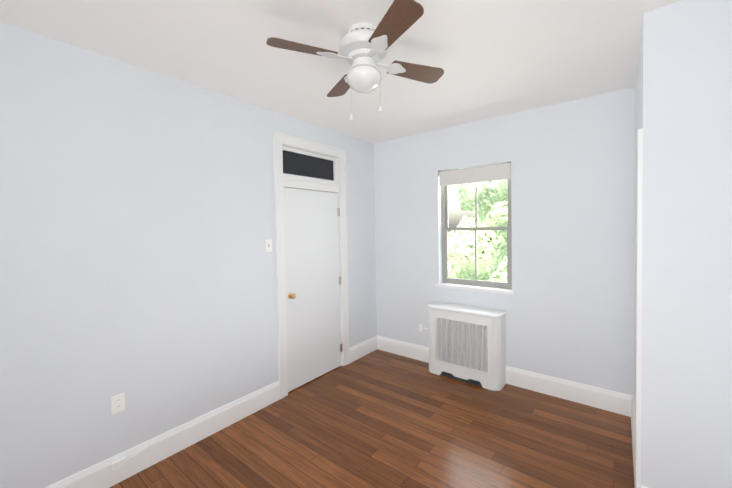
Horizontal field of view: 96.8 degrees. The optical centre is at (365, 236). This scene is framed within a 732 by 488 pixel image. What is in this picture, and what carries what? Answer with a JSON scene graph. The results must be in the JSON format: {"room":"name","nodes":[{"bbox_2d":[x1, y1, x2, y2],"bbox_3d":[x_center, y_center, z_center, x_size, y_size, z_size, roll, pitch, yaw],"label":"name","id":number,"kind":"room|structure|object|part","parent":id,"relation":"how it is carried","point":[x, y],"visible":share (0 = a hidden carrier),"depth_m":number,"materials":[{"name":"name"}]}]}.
{"room":"empty bedroom","nodes":[
{"label":"empty bedroom","id":0,"kind":"room"},
{"bbox_2d":[0,22,376,487],"bbox_3d":[-1.180,0.198,2.812,0.160,2.750,4.360,0,2,38],"label":"wall","id":1,"kind":"structure","parent":0,"point":[137,230],"depth_m":2.16,"materials":[{"name":"paint"}]},
{"bbox_2d":[111,393,124,413],"bbox_3d":[-1.618,1.089,2.120,0.008,0.115,0.072,0,2,38],"label":"outlet","id":2,"kind":"object","parent":1,"relation":"attached to","point":[117,403],"visible":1,"depth_m":2.12,"materials":[{"name":"white plastic"}]},
{"bbox_2d":[45,380,279,487],"bbox_3d":[-1.571,1.508,2.173,0.019,0.178,2.410,0,2,38],"label":"baseboard","id":3,"kind":"structure","parent":1,"relation":"attached to","point":[159,448],"depth_m":2.35,"materials":[{"name":"white wood"}]},
{"bbox_2d":[112,446,147,470],"bbox_3d":[-1.565,1.472,2.160,0.022,0.052,0.200,0,2,38],"label":"outlet box","id":4,"kind":"object","parent":3,"relation":"attached to","point":[118,463],"visible":1,"depth_m":2.10,"materials":[{"name":"white plastic"}]},
{"bbox_2d":[265,239,271,251],"bbox_3d":[-0.902,0.083,3.022,0.016,0.115,0.072,0,2,38],"label":"light switch","id":5,"kind":"object","parent":1,"relation":"attached to","point":[268,245],"visible":1,"depth_m":3.02,"materials":[{"name":"white plastic"}]},
{"bbox_2d":[273,131,349,398],"bbox_3d":[-0.601,0.269,3.535,0.182,2.550,1.009,0,2,38],"label":"door frame","id":6,"kind":"structure","parent":1,"relation":"attached to","point":[300,163],"depth_m":3.38,"materials":[{"name":"white wood"}]},
{"bbox_2d":[283,187,342,391],"bbox_3d":[-0.536,0.519,3.500,0.100,2.030,0.810,0,2,38],"label":"door","id":7,"kind":"structure","parent":1,"relation":"in","point":[312,277],"depth_m":3.47,"materials":[{"name":"white wood"}]},
{"bbox_2d":[349,336,376,362],"bbox_3d":[-0.032,1.430,4.140,0.019,0.178,0.573,0,2,38],"label":"baseboard","id":8,"kind":"structure","parent":1,"relation":"attached to","point":[368,346],"depth_m":4.12,"materials":[{"name":"white wood"}]},
{"bbox_2d":[0,0,682,142],"bbox_3d":[0.056,-1.221,1.788,3.360,0.100,4.360,0,2,38],"label":"ceiling","id":9,"kind":"structure","parent":0,"point":[493,58],"depth_m":2.04,"materials":[{"name":"paint"}]},
{"bbox_2d":[266,0,443,120],"bbox_3d":[-0.011,-0.922,1.865,0.816,0.500,0.816,0,2,21],"label":"ceiling fan","id":10,"kind":"object","parent":9,"relation":"hanging from","point":[363,49],"visible":1,"depth_m":1.77,"materials":[{"name":"white"}]},
{"bbox_3d":[-0.332,-0.998,1.722,0.372,0.038,0.136,-2,2,-24],"label":"blade","id":11,"kind":"part","parent":10,"relation":"part of","materials":[{"name":"brown wood"}]},
{"bbox_3d":[-0.155,-1.013,2.182,0.136,0.038,0.372,-2,2,-24],"label":"blade","id":12,"kind":"part","parent":10,"relation":"part of","materials":[{"name":"brown wood"}]},
{"bbox_3d":[-0.011,-0.892,1.866,0.202,0.118,0.202,0,2,38],"label":"globe","id":13,"kind":"part","parent":10,"relation":"part of","materials":[{"name":"white glass"}]},
{"bbox_3d":[0.129,-1.001,1.544,0.136,0.038,0.372,-2,2,-24],"label":"blade","id":14,"kind":"part","parent":10,"relation":"part of","materials":[{"name":"brown wood"}]},
{"bbox_3d":[0.306,-1.016,2.005,0.372,0.038,0.136,-2,2,-24],"label":"blade","id":15,"kind":"part","parent":10,"relation":"part of","materials":[{"name":"brown wood"}]},
{"bbox_2d":[109,349,634,487],"bbox_3d":[0.104,1.627,1.864,3.360,0.100,4.360,0,2,38],"label":"floor","id":16,"kind":"structure","parent":0,"point":[377,418],"depth_m":2.47,"materials":[{"name":"brown wood"}]},
{"bbox_2d":[427,301,506,391],"bbox_3d":[1.059,1.140,3.495,0.808,0.755,0.253,0,2,38],"label":"radiator","id":17,"kind":"object","parent":16,"relation":"on","point":[471,342],"visible":1,"depth_m":3.37,"materials":[{"name":"white metal"}]},
{"bbox_2d":[374,87,634,395],"bbox_3d":[1.374,0.137,3.479,3.360,2.750,0.160,0,2,38],"label":"wall","id":18,"kind":"structure","parent":0,"point":[568,306],"depth_m":3.11,"materials":[{"name":"paint"}]},
{"bbox_2d":[419,324,436,330],"bbox_3d":[0.741,1.107,3.892,0.230,0.080,0.030,0,2,38],"label":"power outlet","id":19,"kind":"object","parent":18,"relation":"attached to","point":[421,328],"visible":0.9,"depth_m":3.93,"materials":[{"name":"white plastic"}]},
{"bbox_2d":[435,283,515,294],"bbox_3d":[1.184,0.566,3.571,0.870,0.034,0.125,0,2,38],"label":"window sill","id":20,"kind":"structure","parent":18,"relation":"attached to","point":[480,288],"depth_m":3.51,"materials":[{"name":"white"}]},
{"bbox_2d":[441,163,511,288],"bbox_3d":[1.227,-0.109,3.622,0.800,1.320,0.050,0,2,38],"label":"window","id":21,"kind":"structure","parent":18,"relation":"in","point":[446,229],"depth_m":3.62,"materials":[{"name":"grey"}]},
{"bbox_2d":[438,161,510,185],"bbox_3d":[1.171,-0.676,3.548,0.798,0.179,0.060,0,2,38],"label":"window shade","id":22,"kind":"object","parent":21,"relation":"attached to","point":[480,174],"visible":0.88,"depth_m":3.51,"materials":[{"name":"white fabric"}]},
{"bbox_2d":[377,335,628,415],"bbox_3d":[1.197,1.425,3.555,2.676,0.178,0.019,0,2,38],"label":"baseboard","id":23,"kind":"structure","parent":18,"relation":"attached to","point":[612,401],"depth_m":3.10,"materials":[{"name":"white wood"}]},
{"bbox_2d":[634,0,731,487],"bbox_3d":[2.076,0.163,2.076,0.524,2.750,1.187,0,2,38],"label":"wall","id":24,"kind":"structure","parent":0,"point":[683,102],"depth_m":1.66,"materials":[{"name":"paint"}]},
{"bbox_2d":[629,395,644,487],"bbox_3d":[1.871,1.448,2.261,0.019,0.178,1.185,0,2,38],"label":"baseboard","id":25,"kind":"structure","parent":24,"relation":"attached to","point":[631,398],"depth_m":2.36,"materials":[{"name":"white wood"}]},
{"bbox_2d":[635,128,642,487],"bbox_3d":[1.530,0.484,1.820,0.020,2.140,0.088,0,2,38],"label":"trim","id":26,"kind":"structure","parent":24,"relation":"attached to","point":[639,300],"depth_m":1.78,"materials":[{"name":"white wood"}]},
{"label":"outside","id":27,"kind":"structure","parent":0,"visible":0},
{"bbox_3d":[19.300,3.638,28.871,80.000,0.200,58.000,0,2,38],"label":"ground","id":28,"kind":"structure","parent":27,"visible":0},
{"bbox_2d":[448,180,507,282],"bbox_3d":[2.901,0.813,8.876,3.990,7.069,2.254,0,2,38],"label":"tree","id":29,"kind":"object","parent":28,"relation":"on","point":[497,209],"depth_m":7.93,"materials":[{"name":"green plant"}]}
]}

